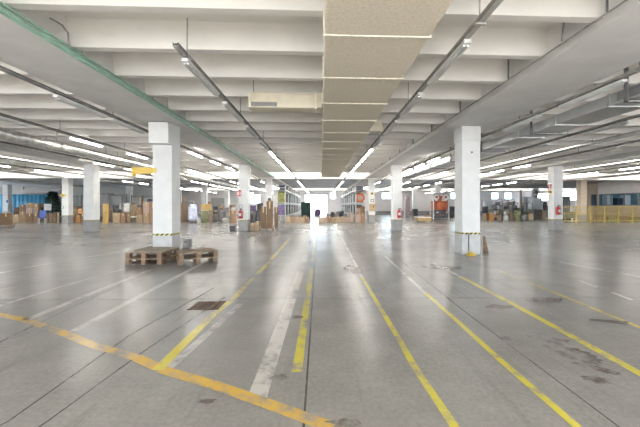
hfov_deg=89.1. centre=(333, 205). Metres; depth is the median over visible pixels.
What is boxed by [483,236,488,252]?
leaning board
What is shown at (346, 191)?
rack
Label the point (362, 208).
load
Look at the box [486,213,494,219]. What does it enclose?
storage bin
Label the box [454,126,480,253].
column
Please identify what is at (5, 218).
cardboard box
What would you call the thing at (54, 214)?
crate
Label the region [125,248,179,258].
pallet
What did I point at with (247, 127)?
strip light
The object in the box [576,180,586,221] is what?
column
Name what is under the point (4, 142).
cable tray
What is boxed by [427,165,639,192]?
cable tray
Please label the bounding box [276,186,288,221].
rack
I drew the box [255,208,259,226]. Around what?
sack
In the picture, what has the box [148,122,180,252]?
column
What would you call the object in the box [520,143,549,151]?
strip light
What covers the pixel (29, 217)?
cardboard box
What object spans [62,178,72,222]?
column
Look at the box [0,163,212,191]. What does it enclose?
cable tray
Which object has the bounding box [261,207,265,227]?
cardboard box
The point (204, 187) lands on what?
column
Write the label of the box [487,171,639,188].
ceiling pipe
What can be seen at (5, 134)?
pipe
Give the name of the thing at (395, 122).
strip light
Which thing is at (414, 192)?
column
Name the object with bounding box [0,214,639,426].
floor
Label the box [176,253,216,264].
pallet
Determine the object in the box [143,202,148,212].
cardboard box
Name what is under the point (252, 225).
cardboard box
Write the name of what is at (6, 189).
column
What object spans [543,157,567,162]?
strip light
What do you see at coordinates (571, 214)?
cart
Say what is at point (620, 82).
strip light
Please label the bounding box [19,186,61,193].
air duct
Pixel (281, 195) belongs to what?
load
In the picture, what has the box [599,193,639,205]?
window
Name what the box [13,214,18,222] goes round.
cardboard box
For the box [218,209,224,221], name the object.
sack
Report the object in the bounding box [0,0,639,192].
ceiling
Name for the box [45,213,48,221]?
crate
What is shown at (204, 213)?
crate
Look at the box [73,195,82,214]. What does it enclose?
storage rack
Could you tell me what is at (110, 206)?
cardboard box
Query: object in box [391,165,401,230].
column
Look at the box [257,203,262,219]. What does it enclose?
load
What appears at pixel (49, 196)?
artificial tree
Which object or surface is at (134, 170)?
bracket arm
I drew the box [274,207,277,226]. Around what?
cardboard box
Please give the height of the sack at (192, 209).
1.445 m
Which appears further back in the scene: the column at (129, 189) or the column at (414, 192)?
the column at (414, 192)
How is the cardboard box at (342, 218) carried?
on the floor
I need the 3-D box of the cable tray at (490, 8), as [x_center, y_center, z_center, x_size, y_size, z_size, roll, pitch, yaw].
[0.925,-2.527,25.057,0.140,0.642,56.000,0,0,-2]
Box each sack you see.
[123,203,130,212]
[188,204,197,220]
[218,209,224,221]
[222,217,228,222]
[225,211,229,220]
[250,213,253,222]
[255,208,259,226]
[314,209,320,215]
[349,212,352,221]
[503,215,508,220]
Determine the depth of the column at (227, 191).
45.04 m
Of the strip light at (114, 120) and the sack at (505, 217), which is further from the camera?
the sack at (505, 217)
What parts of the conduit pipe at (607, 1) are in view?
hanger rod, hanger rod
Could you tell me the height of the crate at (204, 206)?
0.491 m
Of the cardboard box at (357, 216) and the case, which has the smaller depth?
the case
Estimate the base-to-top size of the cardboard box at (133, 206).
0.574 m
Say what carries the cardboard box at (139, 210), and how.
on the cardboard box at (139, 217)
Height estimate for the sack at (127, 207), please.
0.848 m
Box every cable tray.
[0,65,275,186]
[0,113,263,189]
[0,141,250,191]
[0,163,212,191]
[172,17,306,189]
[333,0,502,191]
[363,62,639,187]
[375,114,639,190]
[390,139,639,191]
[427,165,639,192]
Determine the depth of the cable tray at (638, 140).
14.58 m
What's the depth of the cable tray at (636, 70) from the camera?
7.16 m
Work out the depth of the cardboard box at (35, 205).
27.61 m
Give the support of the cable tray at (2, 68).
hanging from the ceiling
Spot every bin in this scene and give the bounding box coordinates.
[279,184,285,189]
[412,209,417,216]
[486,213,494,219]
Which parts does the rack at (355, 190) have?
post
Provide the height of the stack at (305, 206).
1.887 m
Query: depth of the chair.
26.45 m
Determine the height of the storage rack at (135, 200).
2.600 m
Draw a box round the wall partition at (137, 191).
[0,187,181,216]
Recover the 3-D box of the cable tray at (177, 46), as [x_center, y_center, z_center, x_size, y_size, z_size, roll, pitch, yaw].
[-3.174,-2.527,28.696,0.140,0.642,48.400,0,0,-2]
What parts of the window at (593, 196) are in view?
pane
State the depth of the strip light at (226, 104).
7.33 m
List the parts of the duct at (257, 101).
casing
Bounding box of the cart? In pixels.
[563,201,574,219]
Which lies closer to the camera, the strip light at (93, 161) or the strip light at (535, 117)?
the strip light at (535, 117)
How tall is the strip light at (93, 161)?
0.090 m
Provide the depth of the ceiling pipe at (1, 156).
17.79 m
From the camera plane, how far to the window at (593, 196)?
33.77 m
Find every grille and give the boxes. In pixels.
[368,131,380,134]
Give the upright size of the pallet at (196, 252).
0.140 m
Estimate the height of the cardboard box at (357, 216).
0.679 m
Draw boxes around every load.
[14,207,18,213]
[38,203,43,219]
[213,206,217,219]
[250,205,255,211]
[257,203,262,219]
[278,192,284,201]
[278,205,284,214]
[360,206,364,214]
[482,206,487,213]
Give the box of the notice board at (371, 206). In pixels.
[369,204,374,210]
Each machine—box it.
[430,193,448,218]
[447,206,454,216]
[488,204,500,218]
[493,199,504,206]
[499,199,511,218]
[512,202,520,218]
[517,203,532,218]
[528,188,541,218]
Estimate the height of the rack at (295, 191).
3.150 m
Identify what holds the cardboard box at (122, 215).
on the floor
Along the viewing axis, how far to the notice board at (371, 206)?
27.52 m
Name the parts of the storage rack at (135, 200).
panel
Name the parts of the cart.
panel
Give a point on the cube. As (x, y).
(232, 227)
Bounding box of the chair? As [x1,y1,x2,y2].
[38,210,45,222]
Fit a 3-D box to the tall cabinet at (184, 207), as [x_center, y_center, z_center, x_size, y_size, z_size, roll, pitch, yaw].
[-13.037,0.591,28.361,0.537,1.618,0.603,0,0,-23]
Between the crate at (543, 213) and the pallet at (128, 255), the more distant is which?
the crate at (543, 213)
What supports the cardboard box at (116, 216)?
on the floor
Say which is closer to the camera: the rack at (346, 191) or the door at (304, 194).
the rack at (346, 191)
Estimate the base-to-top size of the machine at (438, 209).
2.746 m
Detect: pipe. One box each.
[0,127,238,188]
[0,155,200,187]
[367,0,626,174]
[402,130,639,187]
[445,159,639,188]
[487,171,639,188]
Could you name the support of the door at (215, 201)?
in the wall at (423, 198)
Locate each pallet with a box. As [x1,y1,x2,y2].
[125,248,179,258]
[125,253,175,264]
[176,247,217,258]
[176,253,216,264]
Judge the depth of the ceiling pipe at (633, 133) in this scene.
12.66 m
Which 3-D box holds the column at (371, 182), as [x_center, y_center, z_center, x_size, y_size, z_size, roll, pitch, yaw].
[3.201,-0.459,27.816,0.542,3.717,0.542,0,0,-2]
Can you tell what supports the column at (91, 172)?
on the floor
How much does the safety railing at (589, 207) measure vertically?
1.360 m
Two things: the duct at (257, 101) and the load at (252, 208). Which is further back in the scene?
the load at (252, 208)
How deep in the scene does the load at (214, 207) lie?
33.07 m
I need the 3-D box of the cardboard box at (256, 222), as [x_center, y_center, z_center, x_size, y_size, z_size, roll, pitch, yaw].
[-4.355,1.133,18.443,0.232,0.534,0.503,0,0,-13]
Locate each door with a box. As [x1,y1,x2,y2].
[211,198,223,210]
[304,194,327,213]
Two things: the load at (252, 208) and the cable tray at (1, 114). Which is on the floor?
the load at (252, 208)
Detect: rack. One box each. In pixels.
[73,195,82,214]
[100,192,113,217]
[109,194,126,218]
[131,195,145,204]
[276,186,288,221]
[284,190,293,216]
[289,191,296,216]
[346,191,353,217]
[350,189,360,214]
[352,186,365,221]
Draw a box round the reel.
[356,193,364,201]
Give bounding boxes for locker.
[563,196,569,211]
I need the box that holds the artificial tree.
[41,191,61,214]
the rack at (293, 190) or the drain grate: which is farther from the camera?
the rack at (293, 190)
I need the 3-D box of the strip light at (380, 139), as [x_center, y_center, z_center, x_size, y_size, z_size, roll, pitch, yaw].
[1.489,-2.159,11.019,0.120,0.090,1.500,0,0,-2]
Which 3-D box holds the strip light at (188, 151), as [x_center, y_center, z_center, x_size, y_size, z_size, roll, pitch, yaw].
[-5.768,-2.159,13.529,0.120,0.090,1.500,0,0,-2]
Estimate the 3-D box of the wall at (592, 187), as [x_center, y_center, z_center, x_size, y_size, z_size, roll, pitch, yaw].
[31.008,-0.775,34.056,9.300,4.350,0.230,0,0,-2]
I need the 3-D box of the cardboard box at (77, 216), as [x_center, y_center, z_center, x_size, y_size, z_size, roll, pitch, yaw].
[-21.704,1.087,27.591,0.262,0.626,0.453,0,0,-36]
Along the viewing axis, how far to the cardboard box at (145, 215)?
26.77 m
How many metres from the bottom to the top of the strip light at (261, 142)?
0.090 m
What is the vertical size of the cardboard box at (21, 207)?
0.571 m
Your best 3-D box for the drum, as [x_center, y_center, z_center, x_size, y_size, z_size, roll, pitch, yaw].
[17.268,0.945,30.600,0.590,0.910,0.590,0,0,-2]
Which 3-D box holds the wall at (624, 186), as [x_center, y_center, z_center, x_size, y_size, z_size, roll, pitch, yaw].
[28.401,-0.775,13.000,0.200,4.350,41.700,0,0,-2]
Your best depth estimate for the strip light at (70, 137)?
10.82 m
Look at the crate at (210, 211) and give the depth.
27.42 m
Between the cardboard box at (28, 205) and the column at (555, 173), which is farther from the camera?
the cardboard box at (28, 205)
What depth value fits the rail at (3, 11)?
5.36 m
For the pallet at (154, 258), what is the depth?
7.83 m
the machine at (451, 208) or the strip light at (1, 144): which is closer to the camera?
the strip light at (1, 144)
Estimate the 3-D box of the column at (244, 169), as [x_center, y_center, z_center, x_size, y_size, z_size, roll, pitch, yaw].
[-5.067,-0.459,18.377,0.542,3.717,0.542,0,0,-2]
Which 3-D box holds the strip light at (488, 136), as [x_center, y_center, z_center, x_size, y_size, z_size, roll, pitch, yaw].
[4.812,-2.159,10.752,0.120,0.090,1.500,0,0,-2]
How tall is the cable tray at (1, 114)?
0.642 m
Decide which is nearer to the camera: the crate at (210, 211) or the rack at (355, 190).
the crate at (210, 211)
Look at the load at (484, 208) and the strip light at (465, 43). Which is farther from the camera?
the load at (484, 208)
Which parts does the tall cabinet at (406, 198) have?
door, door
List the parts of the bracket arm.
plate, arm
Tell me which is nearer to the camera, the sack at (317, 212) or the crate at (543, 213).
the crate at (543, 213)
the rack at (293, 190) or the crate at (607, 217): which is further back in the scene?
the rack at (293, 190)
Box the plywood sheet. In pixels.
[129,247,178,251]
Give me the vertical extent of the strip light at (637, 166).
0.090 m
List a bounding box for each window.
[591,194,596,205]
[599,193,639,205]
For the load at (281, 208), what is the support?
on the rack at (285, 190)
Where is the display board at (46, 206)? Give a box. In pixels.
[44,204,50,220]
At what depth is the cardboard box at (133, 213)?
28.98 m
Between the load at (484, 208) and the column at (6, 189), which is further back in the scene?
the load at (484, 208)
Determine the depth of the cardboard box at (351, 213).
27.59 m
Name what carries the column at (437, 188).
on the floor
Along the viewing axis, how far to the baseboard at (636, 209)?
31.09 m
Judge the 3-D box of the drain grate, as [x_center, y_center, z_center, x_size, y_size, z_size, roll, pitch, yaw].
[-1.774,1.393,4.559,0.420,0.011,0.360,0,0,-2]
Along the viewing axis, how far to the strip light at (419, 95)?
6.80 m
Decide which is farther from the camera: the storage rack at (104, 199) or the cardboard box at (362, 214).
the storage rack at (104, 199)
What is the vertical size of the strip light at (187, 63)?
0.090 m
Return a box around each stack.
[301,202,310,216]
[414,216,430,220]
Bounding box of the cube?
[230,225,235,230]
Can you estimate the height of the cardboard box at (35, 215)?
0.783 m
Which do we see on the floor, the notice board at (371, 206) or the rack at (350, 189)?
the rack at (350, 189)
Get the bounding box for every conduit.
[49,17,69,46]
[561,22,564,40]
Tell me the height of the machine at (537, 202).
3.400 m
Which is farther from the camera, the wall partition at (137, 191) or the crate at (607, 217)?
the wall partition at (137, 191)
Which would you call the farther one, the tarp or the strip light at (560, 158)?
the tarp
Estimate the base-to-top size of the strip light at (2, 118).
0.090 m
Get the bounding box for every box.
[0,213,12,224]
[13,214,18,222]
[19,205,24,210]
[19,211,25,222]
[26,203,33,207]
[26,208,32,213]
[26,214,32,222]
[33,213,37,222]
[34,204,37,212]
[76,215,79,222]
[110,206,111,221]
[113,213,119,222]
[120,213,125,222]
[127,214,130,222]
[130,211,135,221]
[131,204,137,210]
[136,207,142,214]
[136,215,141,222]
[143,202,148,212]
[143,213,148,222]
[150,201,152,222]
[230,210,235,222]
[250,223,254,230]
[255,221,258,230]
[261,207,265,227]
[267,201,272,227]
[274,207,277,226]
[327,216,331,221]
[340,216,344,221]
[355,214,359,222]
[361,213,364,222]
[367,121,382,134]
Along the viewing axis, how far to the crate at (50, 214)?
27.58 m
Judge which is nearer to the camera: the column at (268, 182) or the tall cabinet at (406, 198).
the column at (268, 182)
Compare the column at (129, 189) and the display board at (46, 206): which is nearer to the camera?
the display board at (46, 206)
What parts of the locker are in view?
door, door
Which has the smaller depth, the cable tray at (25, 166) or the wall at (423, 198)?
the cable tray at (25, 166)
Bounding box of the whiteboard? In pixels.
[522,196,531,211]
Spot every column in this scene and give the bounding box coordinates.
[2,185,11,212]
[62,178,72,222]
[83,164,99,231]
[126,186,132,204]
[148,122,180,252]
[202,185,207,203]
[225,189,229,210]
[238,164,249,230]
[265,179,272,222]
[368,179,374,222]
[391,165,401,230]
[412,190,416,208]
[435,186,440,200]
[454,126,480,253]
[548,166,562,229]
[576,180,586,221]
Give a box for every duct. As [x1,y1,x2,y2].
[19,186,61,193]
[248,80,321,113]
[321,0,452,176]
[402,67,639,179]
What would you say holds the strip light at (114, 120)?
attached to the cable tray at (2, 68)
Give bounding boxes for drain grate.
[187,301,225,309]
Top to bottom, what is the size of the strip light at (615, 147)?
0.090 m
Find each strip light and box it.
[0,116,28,125]
[0,143,31,150]
[34,169,54,172]
[51,153,79,159]
[53,94,107,117]
[68,136,103,146]
[93,161,113,166]
[109,118,144,133]
[126,152,147,158]
[181,58,218,95]
[187,150,202,157]
[222,101,243,122]
[245,125,258,138]
[259,140,268,149]
[373,136,383,146]
[384,120,398,134]
[400,92,422,116]
[427,39,470,85]
[480,135,492,141]
[503,115,540,131]
[513,164,530,168]
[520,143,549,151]
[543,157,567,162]
[559,79,627,108]
[581,120,631,135]
[584,146,618,154]
[618,166,639,169]
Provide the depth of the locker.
40.00 m
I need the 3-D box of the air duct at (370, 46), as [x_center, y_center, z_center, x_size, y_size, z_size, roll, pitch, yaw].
[0.340,-2.452,8.721,1.330,0.792,29.400,0,0,-2]
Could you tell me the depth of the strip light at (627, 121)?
8.91 m
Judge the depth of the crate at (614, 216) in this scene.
28.59 m
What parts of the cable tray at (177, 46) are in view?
hanger rod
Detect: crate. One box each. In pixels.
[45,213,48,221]
[49,213,52,221]
[53,213,56,221]
[201,210,207,222]
[202,204,210,209]
[209,210,212,222]
[509,213,512,220]
[541,211,545,219]
[593,216,606,221]
[607,217,616,221]
[614,216,628,221]
[629,217,639,221]
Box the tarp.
[0,194,49,216]
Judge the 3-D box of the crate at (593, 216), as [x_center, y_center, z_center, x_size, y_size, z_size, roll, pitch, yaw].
[23.574,1.135,28.850,0.880,0.530,0.520,0,0,-2]
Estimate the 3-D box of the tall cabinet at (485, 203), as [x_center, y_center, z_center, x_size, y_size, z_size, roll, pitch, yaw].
[18.553,0.400,39.285,0.888,2.000,0.630,0,0,-2]
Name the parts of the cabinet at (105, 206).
door, door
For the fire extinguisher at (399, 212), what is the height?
0.804 m
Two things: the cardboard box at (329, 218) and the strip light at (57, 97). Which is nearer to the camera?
the strip light at (57, 97)
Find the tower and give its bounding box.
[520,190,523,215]
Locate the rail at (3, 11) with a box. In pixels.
[0,1,274,177]
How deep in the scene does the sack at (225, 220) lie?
27.45 m
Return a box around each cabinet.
[103,204,108,222]
[181,203,187,221]
[404,196,409,215]
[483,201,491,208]
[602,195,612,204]
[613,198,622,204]
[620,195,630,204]
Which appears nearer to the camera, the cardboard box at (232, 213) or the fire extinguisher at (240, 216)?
the fire extinguisher at (240, 216)
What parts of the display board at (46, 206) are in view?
panel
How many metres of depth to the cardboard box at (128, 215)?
27.10 m
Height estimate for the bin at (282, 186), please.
0.526 m
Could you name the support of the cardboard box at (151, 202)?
on the floor
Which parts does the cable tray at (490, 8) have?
hanger rod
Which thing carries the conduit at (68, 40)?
attached to the rail at (3, 11)
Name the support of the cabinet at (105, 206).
on the floor
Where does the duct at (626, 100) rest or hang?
hanging from the ceiling
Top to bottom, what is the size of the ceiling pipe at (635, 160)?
0.738 m
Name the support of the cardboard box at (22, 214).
on the floor
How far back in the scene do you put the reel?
28.61 m
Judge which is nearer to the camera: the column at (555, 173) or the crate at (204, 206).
the column at (555, 173)
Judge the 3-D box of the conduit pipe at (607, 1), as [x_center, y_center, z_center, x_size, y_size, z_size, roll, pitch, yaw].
[3.019,-2.633,14.533,0.024,0.430,22.000,0,0,-2]
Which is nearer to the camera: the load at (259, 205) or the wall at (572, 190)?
the load at (259, 205)
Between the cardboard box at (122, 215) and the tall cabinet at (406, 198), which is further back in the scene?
the tall cabinet at (406, 198)
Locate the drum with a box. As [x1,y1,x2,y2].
[514,211,520,220]
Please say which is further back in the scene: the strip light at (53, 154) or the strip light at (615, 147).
the strip light at (53, 154)
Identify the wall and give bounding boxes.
[182,191,532,213]
[537,189,575,211]
[587,182,636,218]
[598,180,639,205]
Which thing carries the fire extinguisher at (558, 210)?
attached to the column at (555, 173)
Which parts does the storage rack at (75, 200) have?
panel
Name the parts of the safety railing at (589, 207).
post, post, rail, post, post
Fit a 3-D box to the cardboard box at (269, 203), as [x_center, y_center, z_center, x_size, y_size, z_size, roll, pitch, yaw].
[-3.685,0.489,18.643,0.354,1.538,0.603,0,0,-11]
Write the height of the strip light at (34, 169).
0.090 m
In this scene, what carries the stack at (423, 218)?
on the pallet
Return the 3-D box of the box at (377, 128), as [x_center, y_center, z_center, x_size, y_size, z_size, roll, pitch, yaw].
[1.173,-2.480,9.430,0.380,0.736,0.550,0,0,-2]
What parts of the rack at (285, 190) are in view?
post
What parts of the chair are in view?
backrest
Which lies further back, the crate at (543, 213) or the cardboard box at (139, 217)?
the crate at (543, 213)
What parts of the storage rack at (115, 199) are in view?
panel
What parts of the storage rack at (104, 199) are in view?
panel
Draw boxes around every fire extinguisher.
[238,204,242,218]
[397,204,401,217]
[555,201,561,214]
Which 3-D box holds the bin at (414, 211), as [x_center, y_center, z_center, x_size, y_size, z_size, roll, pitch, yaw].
[10.533,0.890,42.295,0.640,1.020,0.650,0,0,-2]
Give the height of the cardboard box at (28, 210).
0.478 m
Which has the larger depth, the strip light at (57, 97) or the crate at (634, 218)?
the crate at (634, 218)
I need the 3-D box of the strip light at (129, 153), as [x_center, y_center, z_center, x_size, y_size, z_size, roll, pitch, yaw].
[-8.416,-2.159,13.924,0.120,0.090,1.500,0,0,-2]
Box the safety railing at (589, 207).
[563,206,639,222]
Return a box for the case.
[183,238,191,247]
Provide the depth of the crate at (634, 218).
28.61 m
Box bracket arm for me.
[131,166,155,176]
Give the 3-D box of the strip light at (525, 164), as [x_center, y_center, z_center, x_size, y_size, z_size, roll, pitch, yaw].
[10.199,-2.159,17.674,0.120,0.090,1.500,0,0,-2]
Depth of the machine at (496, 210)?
34.12 m
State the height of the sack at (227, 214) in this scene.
0.971 m
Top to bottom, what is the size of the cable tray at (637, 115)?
0.642 m

